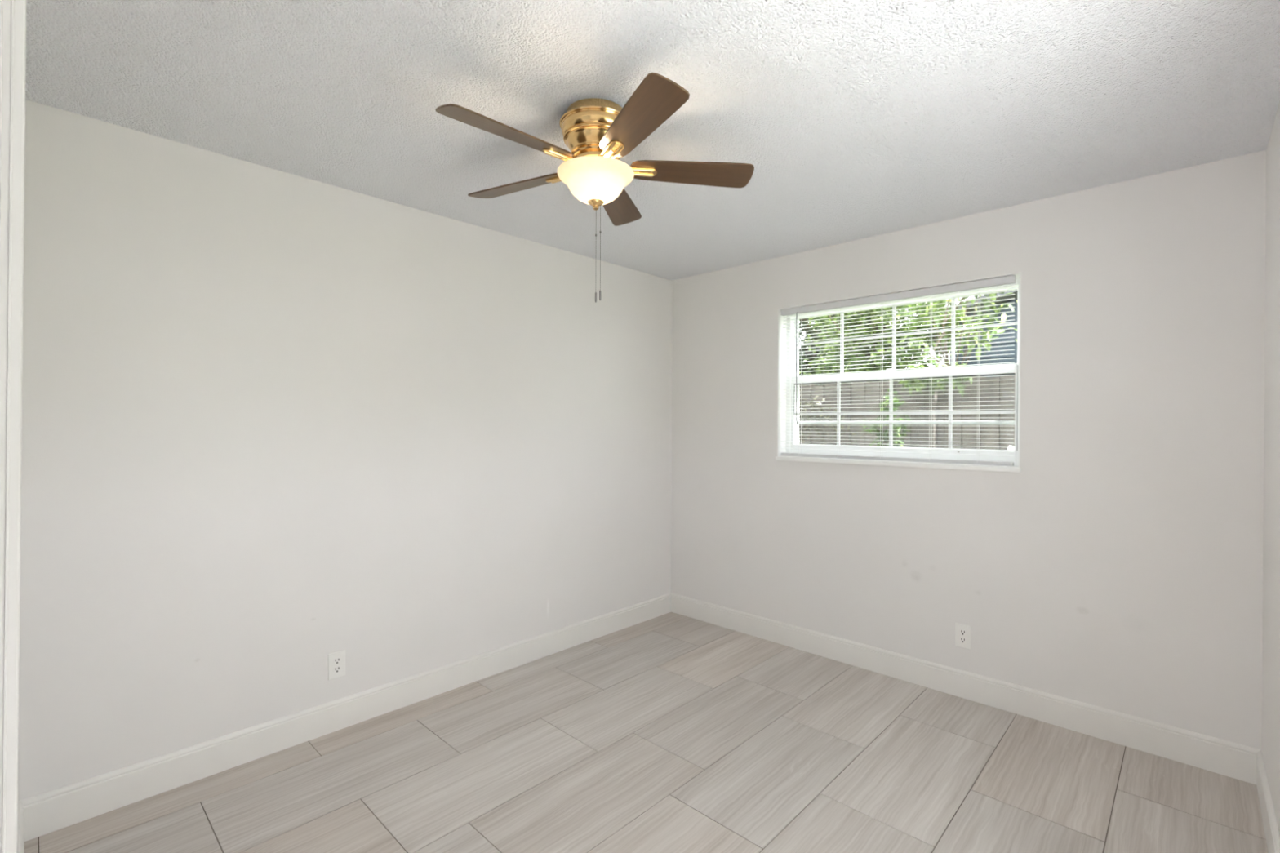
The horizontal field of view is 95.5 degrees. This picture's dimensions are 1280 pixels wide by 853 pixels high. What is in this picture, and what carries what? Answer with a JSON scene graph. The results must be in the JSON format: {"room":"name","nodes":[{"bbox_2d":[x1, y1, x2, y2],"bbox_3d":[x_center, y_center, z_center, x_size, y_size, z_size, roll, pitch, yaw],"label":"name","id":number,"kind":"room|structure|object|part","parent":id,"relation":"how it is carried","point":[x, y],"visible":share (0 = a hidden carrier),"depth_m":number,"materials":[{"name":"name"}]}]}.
{"room":"empty bedroom","nodes":[
{"label":"empty bedroom","id":0,"kind":"room"},
{"bbox_2d":[17,99,672,800],"bbox_3d":[-0.942,0.194,3.203,0.200,2.540,3.631,0,0,44],"label":"wall","id":1,"kind":"structure","parent":0,"point":[275,423],"depth_m":2.46,"materials":[{"name":"beige paint"}]},
{"bbox_2d":[328,649,345,679],"bbox_3d":[-1.364,1.072,2.616,0.008,0.118,0.073,0,0,44],"label":"wall outlet","id":2,"kind":"object","parent":1,"relation":"attached to","point":[336,660],"visible":1,"depth_m":2.61,"materials":[{"name":"white plastic"}]},
{"bbox_2d":[333,666,341,673],"bbox_3d":[-1.362,1.092,2.614,0.003,0.027,0.034,0,0,44],"label":"receptacle","id":3,"kind":"object","parent":2,"relation":"attached to","point":[336,669],"depth_m":2.61,"materials":[{"name":"white plastic"}]},
{"bbox_2d":[333,657,341,664],"bbox_3d":[-1.362,1.053,2.614,0.003,0.027,0.034,0,0,44],"label":"receptacle","id":4,"kind":"object","parent":2,"relation":"attached to","point":[336,660],"depth_m":2.61,"materials":[{"name":"white plastic"}]},
{"bbox_2d":[19,592,671,841],"bbox_3d":[-0.901,1.297,3.100,0.014,0.134,3.296,0,0,44],"label":"baseboard","id":5,"kind":"structure","parent":1,"relation":"attached to","point":[49,811],"depth_m":2.46,"materials":[{"name":"white paint"}]},
{"bbox_2d":[24,612,1268,852],"bbox_3d":[-0.637,1.421,1.657,3.786,0.100,5.222,0,0,44],"label":"floor","id":6,"kind":"structure","parent":0,"point":[670,732],"depth_m":2.28,"materials":[{"name":"tile"}]},
{"bbox_2d":[25,0,1279,280],"bbox_3d":[0.218,-1.143,2.100,3.386,0.150,3.631,0,0,44],"label":"ceiling","id":7,"kind":"structure","parent":0,"point":[855,120],"depth_m":1.86,"materials":[{"name":"white paint"}]},
{"bbox_2d":[435,72,754,302],"bbox_3d":[-0.180,-0.747,1.975,1.065,0.643,1.035,0,0,44],"label":"ceiling fan","id":8,"kind":"object","parent":7,"relation":"hanging from","point":[597,133],"visible":1,"depth_m":1.91,"materials":[{"name":"brown wood"}]},
{"bbox_3d":[-0.395,-0.889,1.764,0.434,0.006,0.127,0,14,-43],"label":"blade","id":9,"kind":"part","parent":8,"relation":"part of","materials":[{"name":"brown wood"}]},
{"bbox_3d":[-0.445,-0.890,2.155,0.434,0.006,0.127,0,14,29],"label":"blade","id":10,"kind":"part","parent":8,"relation":"part of","materials":[{"name":"brown wood"}]},
{"bbox_3d":[-0.151,-0.818,1.995,0.263,0.101,0.263,0,0,44],"label":"lamp shade","id":11,"kind":"part","parent":8,"relation":"part of","materials":[{"name":"white glass"}]},
{"bbox_3d":[-0.136,-0.618,1.998,0.002,0.302,0.002,0,0,44],"label":"pull chain","id":12,"kind":"part","parent":8,"relation":"part of","materials":[{"name":"silver metal"}]},
{"bbox_3d":[-0.089,-0.890,2.324,0.127,0.006,0.434,-14,-2,10],"label":"blade","id":13,"kind":"part","parent":8,"relation":"part of","materials":[{"name":"brown wood"}]},
{"bbox_3d":[-0.008,-0.887,1.692,0.127,0.006,0.434,16,-6,-25],"label":"blade","id":14,"kind":"part","parent":8,"relation":"part of","materials":[{"name":"brown wood"}]},
{"bbox_3d":[0.181,-0.887,2.037,0.434,0.006,0.127,0,-14,-7],"label":"blade","id":15,"kind":"part","parent":8,"relation":"part of","materials":[{"name":"brown wood"}]},
{"bbox_2d":[671,150,1266,749],"bbox_3d":[1.390,0.202,3.343,2.986,2.540,0.215,0,0,44],"label":"wall","id":16,"kind":"structure","parent":0,"point":[1120,570],"depth_m":2.69,"materials":[{"name":"beige paint"}]},
{"bbox_2d":[775,272,1021,472],"bbox_3d":[1.411,-0.262,3.303,1.321,0.959,0.214,0,0,44],"label":"window","id":17,"kind":"structure","parent":16,"relation":"in","point":[788,428],"depth_m":3.33,"materials":[{"name":"white plastic"}]},
{"bbox_3d":[1.409,0.205,3.304,1.321,0.023,0.214,0,0,44],"label":"sill","id":18,"kind":"part","parent":17,"relation":"part of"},
{"bbox_2d":[781,275,1016,466],"bbox_3d":[1.358,-0.274,3.260,1.271,0.925,0.039,0,0,44],"label":"window blind","id":19,"kind":"object","parent":17,"relation":"attached to","point":[1007,280],"visible":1,"depth_m":3.18,"materials":[{"name":"white plastic"}]},
{"bbox_3d":[0.998,-0.262,3.610,0.007,0.882,0.028,0,0,44],"label":"ladder cord","id":20,"kind":"part","parent":19,"relation":"part of","materials":[{"name":"white fabric"}]},
{"bbox_3d":[1.179,-0.260,3.437,0.007,0.882,0.028,0,0,44],"label":"ladder cord","id":21,"kind":"part","parent":19,"relation":"part of","materials":[{"name":"white fabric"}]},
{"bbox_3d":[1.360,-0.259,3.266,0.007,0.882,0.028,0,0,44],"label":"ladder cord","id":22,"kind":"part","parent":19,"relation":"part of","materials":[{"name":"white fabric"}]},
{"bbox_3d":[1.360,0.179,3.266,1.265,0.019,0.024,0,0,44],"label":"rail","id":23,"kind":"part","parent":19,"relation":"part of","materials":[{"name":"white plastic"}]},
{"bbox_3d":[1.546,-0.258,3.088,0.007,0.882,0.028,0,0,44],"label":"ladder cord","id":24,"kind":"part","parent":19,"relation":"part of","materials":[{"name":"white fabric"}]},
{"bbox_3d":[1.710,-0.256,2.933,0.007,0.882,0.028,0,0,44],"label":"ladder cord","id":25,"kind":"part","parent":19,"relation":"part of","materials":[{"name":"white fabric"}]},
{"bbox_3d":[1.438,-0.073,3.333,1.249,0.491,0.034,0,0,44],"label":"sash","id":26,"kind":"part","parent":17,"relation":"part of","materials":[{"name":"white plastic"}]},
{"bbox_3d":[1.478,-0.073,3.375,1.249,0.491,0.012,0,0,44],"label":"screen frame","id":27,"kind":"part","parent":17,"relation":"part of","materials":[{"name":"white metal"}]},
{"bbox_3d":[1.468,-0.493,3.360,1.249,0.425,0.028,0,0,44],"label":"sash","id":28,"kind":"part","parent":17,"relation":"part of","materials":[{"name":"white plastic"}]},
{"bbox_2d":[955,622,971,648],"bbox_3d":[1.640,1.063,2.951,0.073,0.118,0.008,0,0,44],"label":"wall outlet","id":29,"kind":"object","parent":16,"relation":"attached to","point":[962,632],"visible":1,"depth_m":2.95,"materials":[{"name":"white plastic"}]},
{"bbox_2d":[959,636,966,643],"bbox_3d":[1.638,1.083,2.950,0.034,0.027,0.003,0,0,44],"label":"receptacle","id":30,"kind":"object","parent":29,"relation":"attached to","point":[962,639],"depth_m":2.95,"materials":[{"name":"white plastic"}]},
{"bbox_2d":[959,629,966,635],"bbox_3d":[1.638,1.044,2.950,0.034,0.027,0.003,0,0,44],"label":"receptacle","id":31,"kind":"object","parent":29,"relation":"attached to","point":[962,632],"depth_m":2.95,"materials":[{"name":"white plastic"}]},
{"bbox_2d":[671,592,1261,784],"bbox_3d":[1.307,1.304,3.264,2.986,0.134,0.014,0,0,44],"label":"baseboard","id":32,"kind":"structure","parent":16,"relation":"attached to","point":[1222,757],"depth_m":2.81,"materials":[{"name":"white paint"}]},
{"bbox_2d":[1261,100,1279,835],"bbox_3d":[0.772,0.211,0.382,0.200,2.540,5.357,0,0,44],"label":"wall","id":33,"kind":"structure","parent":0,"point":[1270,742],"depth_m":2.00,"materials":[{"name":"beige paint"}]},
{"bbox_2d":[1256,750,1279,852],"bbox_3d":[1.253,1.313,1.051,0.014,0.134,3.296,0,0,44],"label":"baseboard","id":34,"kind":"structure","parent":33,"relation":"attached to","point":[1272,835],"depth_m":1.96,"materials":[{"name":"white paint"}]},
{"bbox_3d":[-0.997,0.203,0.833,2.986,2.540,0.120,0,0,44],"label":"wall","id":35,"kind":"structure","parent":0,"visible":0},
{"bbox_2d":[0,0,26,852],"bbox_3d":[-0.509,0.157,0.376,1.648,2.440,0.160,0,0,44],"label":"door","id":36,"kind":"structure","parent":35,"relation":"in","point":[12,12],"depth_m":0.94,"materials":[{"name":"white paint"}]},
{"bbox_2d":[17,800,24,852],"bbox_3d":[-1.553,1.301,1.454,1.338,0.134,0.014,0,0,44],"label":"baseboard","id":37,"kind":"structure","parent":35,"relation":"attached to","point":[20,830],"depth_m":1.80,"materials":[{"name":"white paint"}]},
{"label":"outside","id":38,"kind":"structure","parent":0,"visible":0},
{"bbox_3d":[4.866,1.496,9.174,80.000,0.230,100.000,0,0,44],"label":"ground","id":39,"kind":"structure","parent":38,"visible":0},
{"bbox_2d":[798,307,942,386],"bbox_3d":[3.228,-1.449,10.077,2.702,5.763,3.945,0,0,-15],"label":"broadleaf tree","id":40,"kind":"object","parent":39,"relation":"on","point":[803,356],"visible":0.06,"depth_m":10.15,"materials":[{"name":"green plant"}]},
{"bbox_2d":[860,388,911,447],"bbox_3d":[2.245,0.545,5.296,0.329,1.787,0.412,0,0,-22],"label":"shrub","id":41,"kind":"object","parent":39,"relation":"on","point":[895,402],"visible":0.34,"depth_m":5.25,"materials":[{"name":"green plant"}]},
{"bbox_2d":[798,294,987,385],"bbox_3d":[2.791,-0.435,7.151,1.734,3.746,2.612,0,0,-26],"label":"broadleaf tree","id":42,"kind":"object","parent":39,"relation":"on","point":[851,371],"visible":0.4,"depth_m":6.77,"materials":[{"name":"green plant"}]},
{"bbox_2d":[799,374,1015,450],"bbox_3d":[0.920,0.457,7.015,11.247,1.837,0.134,0,0,44],"label":"wooden fence","id":43,"kind":"object","parent":39,"relation":"on","point":[980,433],"visible":0.02,"depth_m":5.33,"materials":[{"name":"grey wood"}]},
{"bbox_2d":[799,389,867,444],"bbox_3d":[1.764,0.524,6.031,0.160,1.821,1.269,0,0,-44],"label":"climbing vine","id":44,"kind":"object","parent":43,"relation":"attached to","point":[813,405],"visible":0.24,"depth_m":5.97,"materials":[{"name":"green plant"}]},
{"bbox_3d":[0.913,-0.189,7.036,11.200,0.088,0.038,0,0,44],"label":"rail","id":45,"kind":"part","parent":43,"relation":"part of","materials":[{"name":"grey wood"}]},
{"bbox_3d":[2.660,0.478,5.330,0.090,1.820,0.090,0,0,44],"label":"post","id":46,"kind":"part","parent":43,"relation":"part of","materials":[{"name":"grey wood"}]},
{"bbox_2d":[876,292,1017,396],"bbox_3d":[2.855,-0.035,5.411,1.326,2.958,1.005,0,0,44],"label":"tree","id":47,"kind":"object","parent":39,"relation":"on","point":[908,387],"visible":0.34,"depth_m":5.39,"materials":[{"name":"green plant"}]},
{"bbox_2d":[950,288,1017,377],"bbox_3d":[8.326,-0.381,7.123,7.180,3.567,6.600,0,0,44],"label":"house","id":48,"kind":"structure","parent":39,"relation":"on","point":[1015,291],"depth_m":6.83,"materials":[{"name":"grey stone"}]}
]}

